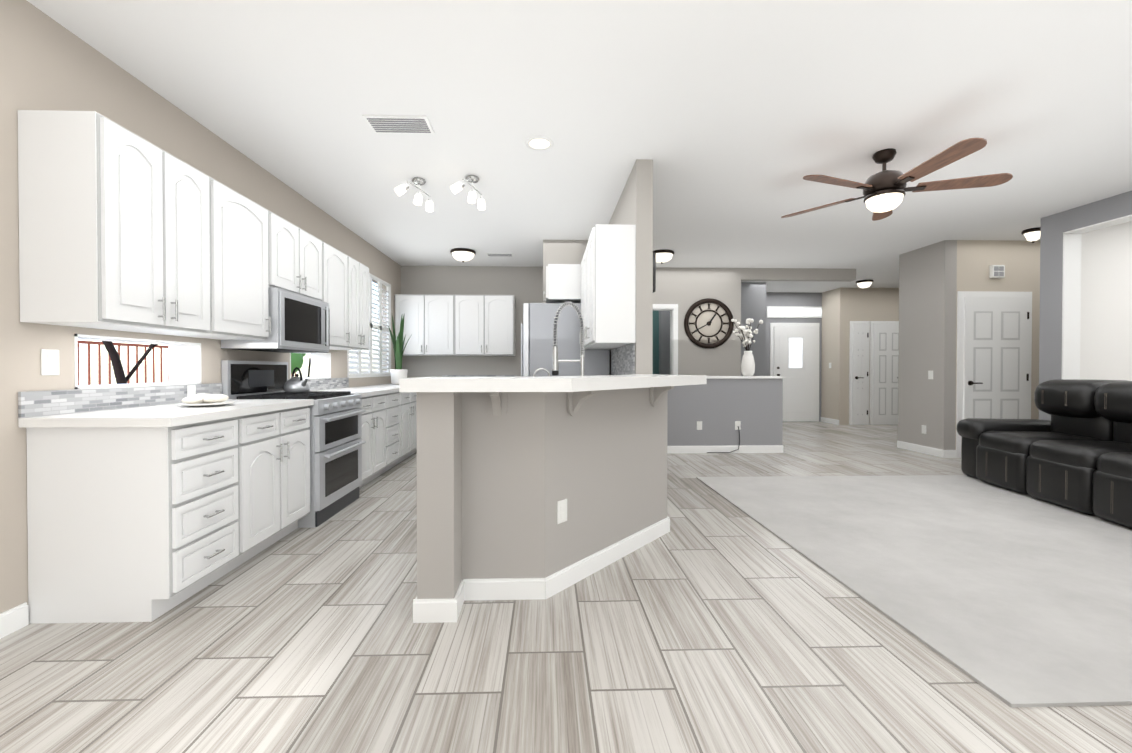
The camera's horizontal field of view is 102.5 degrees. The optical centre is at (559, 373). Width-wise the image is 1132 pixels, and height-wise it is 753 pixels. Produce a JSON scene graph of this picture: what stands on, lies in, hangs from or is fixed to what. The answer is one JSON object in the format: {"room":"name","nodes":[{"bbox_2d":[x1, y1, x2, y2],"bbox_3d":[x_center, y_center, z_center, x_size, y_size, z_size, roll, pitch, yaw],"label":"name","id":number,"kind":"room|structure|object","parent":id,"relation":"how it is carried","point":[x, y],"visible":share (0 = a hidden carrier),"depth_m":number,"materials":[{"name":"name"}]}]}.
{"room":"kitchen","nodes":[
{"label":"kitchen","id":0,"kind":"room"},
{"bbox_2d":[0,0,400,616],"bbox_3d":[-2.527,-0.292,4.447,0.200,2.760,13.500,0,1,-2],"label":"wall","id":1,"kind":"structure","parent":0,"point":[47,62],"depth_m":2.15,"materials":[{"name":"beige paint"}]},
{"bbox_2d":[41,349,58,374],"bbox_3d":[-2.355,-0.050,2.103,0.009,0.120,0.075,0,1,-2],"label":"light switch","id":2,"kind":"object","parent":1,"relation":"attached to","point":[49,361],"visible":1,"depth_m":2.10,"materials":[{"name":"white plastic"}]},
{"bbox_2d":[74,334,200,388],"bbox_3d":[-2.472,-0.059,2.615,0.204,0.270,0.810,0,1,-2],"label":"window frame","id":3,"kind":"structure","parent":1,"relation":"attached to","point":[184,363],"depth_m":3.00,"materials":[{"name":"white"}]},
{"bbox_2d":[18,110,273,339],"bbox_3d":[-2.197,-0.689,2.589,0.348,0.920,1.215,0,1,-2],"label":"upper cabinet","id":4,"kind":"object","parent":1,"relation":"attached to","point":[121,228],"depth_m":2.13,"materials":[{"name":"white wood"}]},
{"bbox_2d":[274,214,325,301],"bbox_3d":[-2.225,-0.886,3.580,0.348,0.545,0.760,0,1,-2],"label":"upper cabinet","id":5,"kind":"object","parent":1,"relation":"attached to","point":[299,256],"depth_m":3.57,"materials":[{"name":"white wood"}]},
{"bbox_2d":[221,287,329,352],"bbox_3d":[-2.170,-0.392,3.587,0.455,0.434,0.757,0,1,-2],"label":"over-the-range microwave","id":6,"kind":"object","parent":5,"relation":"attached to","point":[300,323],"visible":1,"depth_m":3.40,"materials":[{"name":"silver metal"}]},
{"bbox_2d":[290,353,330,378],"bbox_3d":[-2.525,-0.077,4.454,0.204,0.270,0.770,0,1,-2],"label":"window frame","id":7,"kind":"structure","parent":1,"relation":"attached to","point":[320,362],"depth_m":4.83,"materials":[{"name":"white"}]},
{"bbox_2d":[326,243,368,349],"bbox_3d":[-2.252,-0.707,4.490,0.348,0.920,1.050,0,1,-2],"label":"upper cabinet","id":8,"kind":"object","parent":1,"relation":"attached to","point":[347,279],"depth_m":4.45,"materials":[{"name":"white wood"}]},
{"bbox_2d":[347,273,390,377],"bbox_3d":[-2.497,-0.627,5.995,0.055,1.360,1.500,0,1,-2],"label":"window shutters","id":9,"kind":"object","parent":1,"relation":"attached to","point":[359,363],"visible":0.67,"depth_m":6.21,"materials":[{"name":"white wood"}]},
{"bbox_2d":[420,392,547,598],"bbox_3d":[-0.358,0.593,2.304,0.572,1.030,0.175,0,1,-2],"label":"wall","id":10,"kind":"structure","parent":0,"point":[491,492],"depth_m":2.23,"materials":[{"name":"grey paint"}]},
{"bbox_2d":[0,417,956,638],"bbox_3d":[2.918,1.044,3.842,10.650,0.100,11.650,0,1,-2],"label":"baseboard","id":11,"kind":"structure","parent":10,"relation":"attached to","point":[14,619],"depth_m":2.23,"materials":[{"name":"white wood"}]},
{"bbox_2d":[487,392,506,419],"bbox_3d":[-0.300,0.155,2.152,0.094,0.147,0.140,0,1,-2],"label":"support","id":12,"kind":"object","parent":10,"relation":"attached to","point":[496,405],"depth_m":2.20,"materials":[{"name":"grey"}]},
{"bbox_2d":[399,374,706,391],"bbox_3d":[0.133,0.045,2.751,1.680,0.058,1.570,0,1,-2],"label":"countertop","id":13,"kind":"structure","parent":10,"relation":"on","point":[524,384],"depth_m":1.96,"materials":[{"name":"stone"}]},
{"bbox_2d":[543,240,587,302],"bbox_3d":[0.154,-0.305,5.825,0.720,2.760,0.140,0,1,-2],"label":"wall","id":14,"kind":"structure","parent":0,"point":[554,251],"depth_m":5.74,"materials":[{"name":"grey paint"}]},
{"bbox_2d":[0,421,1131,752],"bbox_3d":[2.921,1.136,4.618,11.200,0.100,13.500,0,1,-2],"label":"floor","id":15,"kind":"structure","parent":0,"point":[712,621],"depth_m":1.75,"materials":[{"name":"grey tile"}]},
{"bbox_2d":[18,383,313,623],"bbox_3d":[-2.040,0.591,2.603,0.662,1.030,1.228,0,1,-2],"label":"base cabinet","id":16,"kind":"object","parent":15,"relation":"on","point":[148,503],"visible":1,"depth_m":2.03,"materials":[{"name":"white wood"}]},
{"bbox_2d":[187,385,195,396],"bbox_3d":[-2.369,0.128,2.925,0.008,0.100,0.070,0,1,-2],"label":"outlet","id":17,"kind":"object","parent":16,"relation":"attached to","point":[191,390],"visible":0.81,"depth_m":2.92,"materials":[{"name":"white plastic"}]},
{"bbox_2d":[176,393,234,406],"bbox_3d":[-2.045,0.154,2.634,0.280,0.070,0.280,0,1,-2],"label":"plate","id":18,"kind":"object","parent":16,"relation":"on","point":[201,400],"visible":1,"depth_m":2.58,"materials":[{"name":"white ceramic"}]},
{"bbox_2d":[221,360,365,527],"bbox_3d":[-2.030,0.501,3.599,0.730,1.190,0.757,0,1,-2],"label":"range","id":19,"kind":"object","parent":15,"relation":"on","point":[336,441],"visible":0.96,"depth_m":3.46,"materials":[{"name":"silver metal"}]},
{"bbox_2d":[283,367,309,392],"bbox_3d":[-2.157,0.054,3.771,0.234,0.208,0.194,0,1,-2],"label":"kettle","id":20,"kind":"object","parent":19,"relation":"on","point":[296,384],"visible":1,"depth_m":3.71,"materials":[{"name":"silver metal"}]},
{"bbox_2d":[358,393,387,487],"bbox_3d":[-2.107,0.651,4.357,0.628,0.875,0.750,0,1,-2],"label":"base cabinet","id":21,"kind":"object","parent":15,"relation":"on","point":[375,418],"depth_m":4.44,"materials":[{"name":"white wood"}]},
{"bbox_2d":[310,384,403,396],"bbox_3d":[-2.134,0.182,5.593,0.647,0.040,3.232,0,1,-2],"label":"countertop","id":22,"kind":"structure","parent":21,"relation":"on","point":[370,390],"depth_m":4.72,"materials":[{"name":"white stone"}]},
{"bbox_2d":[388,316,410,383],"bbox_3d":[-2.219,-0.336,6.290,0.310,0.979,0.294,0,1,-2],"label":"snake plant","id":23,"kind":"object","parent":22,"relation":"on","point":[398,372],"visible":0.92,"depth_m":6.21,"materials":[{"name":"green plant"}]},
{"bbox_2d":[388,393,403,469],"bbox_3d":[-2.125,0.646,4.957,0.628,0.875,0.596,0,1,-2],"label":"base cabinet","id":24,"kind":"object","parent":15,"relation":"on","point":[389,426],"depth_m":5.06,"materials":[{"name":"white wood"}]},
{"bbox_2d":[404,392,416,459],"bbox_3d":[-2.144,0.639,5.618,0.628,0.875,0.873,0,1,-2],"label":"base cabinet","id":25,"kind":"object","parent":15,"relation":"on","point":[410,414],"depth_m":5.60,"materials":[{"name":"white wood"}]},
{"bbox_2d":[442,375,516,376],"bbox_3d":[-1.257,0.549,6.909,1.180,1.030,0.660,0,1,-2],"label":"base cabinet","id":26,"kind":"object","parent":15,"relation":"on","point":[479,375],"depth_m":7.22,"materials":[{"name":"white"}]},
{"bbox_2d":[521,303,609,376],"bbox_3d":[0.044,0.165,5.283,0.971,1.830,0.895,0,1,-2],"label":"fridge","id":27,"kind":"object","parent":15,"relation":"on","point":[537,335],"visible":0.4,"depth_m":4.83,"materials":[{"name":"grey metal"}]},
{"bbox_2d":[696,475,1131,707],"bbox_3d":[3.153,1.094,3.154,3.380,0.012,3.180,0,1,-2],"label":"living room rug","id":28,"kind":"object","parent":15,"relation":"on","point":[1011,598],"visible":0.8,"depth_m":2.56,"materials":[{"name":"grey carpet"}]},
{"bbox_2d":[957,379,1131,527],"bbox_3d":[4.519,0.574,3.618,1.036,1.016,2.310,0,1,8],"label":"leather sofa","id":29,"kind":"object","parent":28,"relation":"on","point":[1075,453],"visible":1,"depth_m":3.88,"materials":[{"name":"black leather"}]},
{"bbox_2d":[898,240,1039,449],"bbox_3d":[6.601,-0.309,6.186,3.450,2.760,0.750,0,1,-2],"label":"wall block","id":30,"kind":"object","parent":15,"relation":"on","point":[934,278],"visible":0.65,"depth_m":5.82,"materials":[{"name":"grey paint"}]},
{"bbox_2d":[922,425,925,433],"bbox_3d":[4.875,0.752,6.071,0.008,0.115,0.075,0,1,-2],"label":"outlet","id":31,"kind":"object","parent":30,"relation":"attached to","point":[923,429],"visible":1,"depth_m":6.06,"materials":[{"name":"white plastic"}]},
{"bbox_2d":[928,371,932,378],"bbox_3d":[4.878,0.024,5.964,0.009,0.115,0.075,0,1,-2],"label":"light switch","id":32,"kind":"object","parent":30,"relation":"attached to","point":[930,374],"visible":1,"depth_m":5.96,"materials":[{"name":"white plastic"}]},
{"bbox_2d":[963,297,1028,418],"bbox_3d":[5.533,0.055,5.733,0.828,2.029,0.093,0,1,-2],"label":"hall door","id":33,"kind":"structure","parent":30,"relation":"attached to","point":[995,368],"depth_m":5.74,"materials":[{"name":"white wood"}]},
{"bbox_2d":[989,265,1004,277],"bbox_3d":[5.539,-1.284,5.742,0.160,0.160,0.051,0,1,-2],"label":"box","id":34,"kind":"object","parent":30,"relation":"attached to","point":[996,271],"visible":1,"depth_m":5.72,"materials":[{"name":"white plastic"}]},
{"bbox_2d":[956,291,1031,457],"bbox_3d":[5.528,0.020,5.774,0.960,2.110,0.018,0,1,-2],"label":"door frame","id":35,"kind":"structure","parent":15,"relation":"on","point":[960,294],"depth_m":5.76,"materials":[{"name":"white wood"}]},
{"bbox_3d":[-0.047,0.643,2.967,1.227,0.918,1.120,0,1,-2],"label":"cabinet","id":36,"kind":"object","parent":15,"relation":"on","visible":0},
{"bbox_2d":[533,301,584,376],"bbox_3d":[-0.002,-0.133,2.808,0.346,0.635,0.117,0,1,-2],"label":"spring faucet","id":37,"kind":"object","parent":36,"relation":"on","point":[555,366],"visible":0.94,"depth_m":2.83,"materials":[{"name":"silver metal"}]},
{"bbox_2d":[401,266,740,377],"bbox_3d":[0.115,-0.320,7.349,5.650,2.760,0.150,0,1,-2],"label":"wall","id":38,"kind":"structure","parent":0,"point":[685,289],"depth_m":7.25,"materials":[{"name":"grey paint"}]},
{"bbox_2d":[395,294,458,355],"bbox_3d":[-2.005,-0.732,7.032,0.973,0.920,0.348,0,1,-2],"label":"upper cabinet","id":39,"kind":"object","parent":38,"relation":"attached to","point":[431,321],"depth_m":6.86,"materials":[{"name":"white wood"}]},
{"bbox_2d":[459,295,514,355],"bbox_3d":[-1.178,-0.732,7.056,0.973,0.920,0.348,0,1,-2],"label":"upper cabinet","id":40,"kind":"object","parent":38,"relation":"attached to","point":[459,325],"depth_m":6.89,"materials":[{"name":"white wood"}]},
{"bbox_2d":[653,304,677,374],"bbox_3d":[1.435,-0.025,7.381,0.950,2.170,0.168,0,1,-2],"label":"door frame","id":41,"kind":"structure","parent":38,"relation":"attached to","point":[673,308],"depth_m":7.31,"materials":[{"name":"white wood"}]},
{"bbox_2d":[684,298,733,348],"bbox_3d":[2.412,-0.799,7.314,0.810,0.810,0.040,0,1,-2],"label":"wall clock","id":42,"kind":"object","parent":38,"relation":"attached to","point":[708,322],"visible":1,"depth_m":7.32,"materials":[{"name":"brown metal"}]},
{"bbox_2d":[27,0,1131,292],"bbox_3d":[2.921,-1.724,4.591,11.200,0.100,13.500,0,1,-2],"label":"ceiling","id":43,"kind":"structure","parent":0,"point":[735,120],"depth_m":2.84,"materials":[{"name":"white paint"}]},
{"bbox_2d":[362,115,434,133],"bbox_3d":[-1.061,-1.650,3.021,0.410,0.016,0.210,0,1,-2],"label":"ceiling vent","id":44,"kind":"object","parent":43,"relation":"in","point":[405,124],"visible":0.98,"depth_m":3.00,"materials":[{"name":"white metal"}]},
{"bbox_2d":[394,177,433,211],"bbox_3d":[-1.227,-1.555,3.894,0.118,0.224,0.430,0,1,28],"label":"track","id":45,"kind":"object","parent":43,"relation":"attached to","point":[400,190],"visible":1,"depth_m":3.89,"materials":[{"name":"white glass"}]},
{"bbox_2d":[450,248,475,261],"bbox_3d":[-1.330,-1.612,6.290,0.350,0.155,0.350,0,1,-2],"label":"kitchen light","id":46,"kind":"object","parent":43,"relation":"attached to","point":[462,254],"visible":1,"depth_m":6.18,"materials":[{"name":"white glass"}]},
{"bbox_2d":[450,175,484,210],"bbox_3d":[-0.756,-1.554,3.847,0.118,0.224,0.430,0,1,28],"label":"track","id":47,"kind":"object","parent":43,"relation":"attached to","point":[457,187],"visible":1,"depth_m":3.85,"materials":[{"name":"white glass"}]},
{"bbox_2d":[486,253,513,256],"bbox_3d":[-0.845,-1.685,6.468,0.380,0.012,0.170,0,1,-2],"label":"ceiling vent","id":48,"kind":"object","parent":43,"relation":"in","point":[501,254],"visible":0.94,"depth_m":6.43,"materials":[{"name":"white metal"}]},
{"bbox_2d":[526,136,552,150],"bbox_3d":[-0.143,-1.658,3.282,0.200,0.006,0.200,0,1,-2],"label":"recessed light","id":49,"kind":"object","parent":43,"relation":"in","point":[539,143],"visible":1,"depth_m":3.28,"materials":[{"name":"white glass"}]},
{"bbox_2d":[653,249,674,263],"bbox_3d":[1.439,-1.613,6.370,0.350,0.155,0.350,0,1,-2],"label":"room light","id":50,"kind":"object","parent":43,"relation":"attached to","point":[664,255],"visible":0.73,"depth_m":6.25,"materials":[{"name":"white glass"}]},
{"bbox_2d":[856,280,872,288],"bbox_3d":[5.661,-1.633,8.422,0.280,0.155,0.280,0,1,-2],"label":"light","id":51,"kind":"object","parent":43,"relation":"attached to","point":[864,284],"visible":1,"depth_m":8.35,"materials":[{"name":"white glass"}]},
{"bbox_2d":[781,138,1012,220],"bbox_3d":[2.456,-1.443,3.361,1.480,0.438,1.414,0,1,-2],"label":"ceiling fan","id":52,"kind":"object","parent":43,"relation":"hanging from","point":[884,191],"visible":1,"depth_m":3.31,"materials":[{"name":"brown wood"}]},
{"bbox_2d":[1021,227,1039,242],"bbox_3d":[5.551,-1.603,5.318,0.200,0.155,0.200,0,1,-2],"label":"hall light","id":53,"kind":"object","parent":43,"relation":"attached to","point":[1032,235],"visible":0.88,"depth_m":5.28,"materials":[{"name":"white glass"}]},
{"bbox_2d":[548,387,667,575],"bbox_3d":[0.296,0.587,2.981,0.918,1.030,1.130,0,1,-2],"label":"wall","id":54,"kind":"structure","parent":0,"point":[608,460],"depth_m":2.60,"materials":[{"name":"grey paint"}]},
{"bbox_2d":[557,499,566,523],"bbox_3d":[0.016,0.708,2.326,0.008,0.115,0.075,0,1,42],"label":"outlet","id":55,"kind":"object","parent":54,"relation":"attached to","point":[561,511],"visible":1,"depth_m":2.32,"materials":[{"name":"white plastic"}]},
{"bbox_2d":[567,391,595,415],"bbox_3d":[0.121,0.154,2.337,0.142,0.147,0.094,1,1,43],"label":"support","id":56,"kind":"object","parent":54,"relation":"attached to","point":[575,400],"depth_m":2.34,"materials":[{"name":"grey"}]},
{"bbox_2d":[650,386,673,406],"bbox_3d":[0.672,0.148,2.952,0.142,0.147,0.094,1,1,43],"label":"support","id":57,"kind":"object","parent":54,"relation":"attached to","point":[656,393],"depth_m":2.96,"materials":[{"name":"grey"}]},
{"bbox_2d":[609,159,652,374],"bbox_3d":[0.611,-0.301,5.418,0.130,2.760,3.740,0,1,-2],"label":"wall","id":58,"kind":"structure","parent":0,"point":[634,205],"depth_m":3.55,"materials":[{"name":"grey paint"}]},
{"bbox_2d":[543,264,580,302],"bbox_3d":[0.181,-0.975,5.277,0.732,0.370,0.915,0,1,-2],"label":"upper cabinet","id":59,"kind":"object","parent":58,"relation":"attached to","point":[563,283],"visible":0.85,"depth_m":4.82,"materials":[{"name":"white wood"}]},
{"bbox_2d":[579,224,635,348],"bbox_3d":[0.395,-0.705,4.175,0.368,0.920,1.265,0,1,-2],"label":"upper cabinet","id":60,"kind":"object","parent":58,"relation":"attached to","point":[608,287],"depth_m":3.54,"materials":[{"name":"white wood"}]},
{"bbox_2d":[611,343,634,374],"bbox_3d":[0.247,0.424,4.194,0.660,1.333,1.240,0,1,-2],"label":"backsplash","id":61,"kind":"structure","parent":58,"relation":"attached to","point":[622,360],"depth_m":4.05,"materials":[{"name":"white tile"}]},
{"bbox_2d":[653,252,655,292],"bbox_3d":[0.766,-0.882,4.436,0.117,0.340,1.000,0,1,-2],"label":"television","id":62,"kind":"object","parent":58,"relation":"attached to","point":[654,271],"visible":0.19,"depth_m":3.94,"materials":[{"name":"black glass"}]},
{"bbox_2d":[653,311,658,373],"bbox_3d":[1.726,-0.341,9.597,2.300,2.760,0.150,0,1,-2],"label":"wall","id":63,"kind":"structure","parent":0,"point":[655,342],"depth_m":9.52,"materials":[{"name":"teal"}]},
{"bbox_2d":[659,282,766,375],"bbox_3d":[2.904,-0.332,8.630,2.000,2.760,0.150,0,1,-2],"label":"wall","id":64,"kind":"structure","parent":0,"point":[753,294],"depth_m":8.57,"materials":[{"name":"grey paint"}]},
{"bbox_2d":[667,376,784,445],"bbox_3d":[1.841,0.557,6.157,2.370,1.030,0.190,0,1,-2],"label":"wall","id":65,"kind":"structure","parent":0,"point":[718,406],"depth_m":6.09,"materials":[{"name":"grey paint"}]},
{"bbox_2d":[697,421,701,429],"bbox_3d":[1.878,0.702,6.080,0.075,0.115,0.008,0,1,-2],"label":"outlet","id":66,"kind":"object","parent":65,"relation":"attached to","point":[699,425],"visible":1,"depth_m":6.08,"materials":[{"name":"white plastic"}]},
{"bbox_2d":[735,421,740,429],"bbox_3d":[2.398,0.702,6.095,0.075,0.115,0.008,0,1,-2],"label":"outlet","id":67,"kind":"object","parent":65,"relation":"attached to","point":[737,423],"visible":1,"depth_m":6.09,"materials":[{"name":"white plastic"}]},
{"bbox_2d":[707,426,739,452],"bbox_3d":[2.200,0.889,6.075,0.445,0.356,0.030,0,1,-2],"label":"cord","id":68,"kind":"object","parent":67,"relation":"attached to","point":[731,451],"visible":0.94,"depth_m":6.07,"materials":[{"name":"black plastic"}]},
{"bbox_2d":[730,318,762,375],"bbox_3d":[2.549,-0.359,6.194,0.468,0.796,0.305,0,1,-2],"label":"vase","id":69,"kind":"object","parent":65,"relation":"on","point":[747,362],"visible":1,"depth_m":6.12,"materials":[{"name":"white ceramic"}]},
{"bbox_2d":[767,292,822,421],"bbox_3d":[4.757,-0.343,9.784,2.030,2.760,0.150,0,1,-2],"label":"wall","id":70,"kind":"structure","parent":0,"point":[773,298],"depth_m":9.71,"materials":[{"name":"grey paint"}]},
{"bbox_2d":[767,306,821,317],"bbox_3d":[5.034,-1.302,9.695,1.220,0.240,0.025,0,1,-2],"label":"transom window","id":71,"kind":"structure","parent":70,"relation":"in","point":[793,312],"depth_m":9.68,"materials":[{"name":"white glass"}]},
{"bbox_2d":[770,323,819,421],"bbox_3d":[5.034,-0.017,9.711,1.060,2.110,0.018,0,1,-2],"label":"door frame","id":72,"kind":"structure","parent":70,"relation":"attached to","point":[772,325],"depth_m":9.69,"materials":[{"name":"white wood"}]},
{"bbox_2d":[774,326,816,421],"bbox_3d":[5.035,0.018,9.672,0.920,2.029,0.090,0,1,-2],"label":"entry door","id":73,"kind":"structure","parent":70,"relation":"in","point":[795,356],"depth_m":9.67,"materials":[{"name":"white wood"}]},
{"bbox_2d":[741,268,855,281],"bbox_3d":[3.889,-1.611,7.446,1.900,0.180,0.150,0,1,-2],"label":"header beam","id":74,"kind":"structure","parent":0,"point":[791,274],"depth_m":7.38,"materials":[{"name":"grey paint"}]},
{"bbox_2d":[819,290,834,420],"bbox_3d":[5.705,-0.340,9.506,0.150,2.760,0.420,0,1,-2],"label":"wall","id":75,"kind":"structure","parent":0,"point":[827,403],"depth_m":9.50,"materials":[{"name":"grey paint"}]},
{"bbox_2d":[835,288,898,424],"bbox_3d":[6.938,-0.338,9.247,2.600,2.760,0.150,0,1,-2],"label":"wall","id":76,"kind":"structure","parent":0,"point":[842,308],"depth_m":9.14,"materials":[{"name":"grey paint"}]},
{"bbox_2d":[852,324,868,424],"bbox_3d":[6.046,0.023,9.099,0.308,2.029,0.093,0,1,-2],"label":"door","id":77,"kind":"structure","parent":76,"relation":"in","point":[860,376],"depth_m":9.11,"materials":[{"name":"white wood"}]},
{"bbox_2d":[849,321,898,424],"bbox_3d":[6.416,-0.002,9.151,1.150,2.090,0.018,0,1,-2],"label":"door frame","id":78,"kind":"structure","parent":76,"relation":"attached to","point":[870,323],"depth_m":9.13,"materials":[{"name":"white wood"}]},
{"bbox_2d":[872,324,898,424],"bbox_3d":[6.631,0.023,9.116,0.638,2.029,0.093,0,1,-2],"label":"door","id":79,"kind":"structure","parent":76,"relation":"in","point":[885,367],"depth_m":9.12,"materials":[{"name":"white wood"}]},
{"bbox_2d":[1039,191,1131,420],"bbox_3d":[5.396,-0.264,1.505,0.170,2.760,6.860,0,1,-2],"label":"wall","id":80,"kind":"structure","parent":0,"point":[1106,311],"depth_m":4.40,"materials":[{"name":"grey paint"}]},
{"bbox_2d":[1062,215,1131,378],"bbox_3d":[5.399,-0.153,1.396,0.180,2.540,6.640,0,1,-2],"label":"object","id":81,"kind":"structure","parent":80,"relation":"attached to","point":[1071,286],"depth_m":4.69,"materials":[{"name":"white"}]},
{"label":"outside","id":82,"kind":"structure","parent":0,"visible":0},
{"bbox_2d":[78,339,85,384],"bbox_3d":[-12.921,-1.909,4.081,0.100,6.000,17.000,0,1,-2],"label":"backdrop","id":83,"kind":"structure","parent":82,"point":[82,358],"depth_m":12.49,"materials":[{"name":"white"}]},
{"bbox_3d":[-8.298,1.140,4.244,11.350,0.100,17.000,0,1,-2],"label":"ground","id":84,"kind":"structure","parent":82,"visible":0},
{"bbox_2d":[102,341,157,383],"bbox_3d":[-4.278,-0.162,4.443,0.097,2.506,2.064,0,1,-2],"label":"tree","id":85,"kind":"object","parent":84,"relation":"on","point":[120,377],"visible":0.21,"depth_m":4.39,"materials":[{"name":"black plant"}]},
{"bbox_2d":[78,340,295,384],"bbox_3d":[-5.501,0.355,5.068,0.050,1.455,9.500,0,1,-2],"label":"fence","id":86,"kind":"object","parent":84,"relation":"on","point":[99,344],"visible":0.08,"depth_m":5.73,"materials":[{"name":"brown"}]},
{"bbox_2d":[291,353,310,376],"bbox_3d":[-3.922,0.344,6.191,0.912,1.854,2.248,0,1,-2],"label":"bush","id":87,"kind":"object","parent":84,"relation":"on","point":[297,359],"visible":0.08,"depth_m":6.09,"materials":[{"name":"green plant"}]}
]}

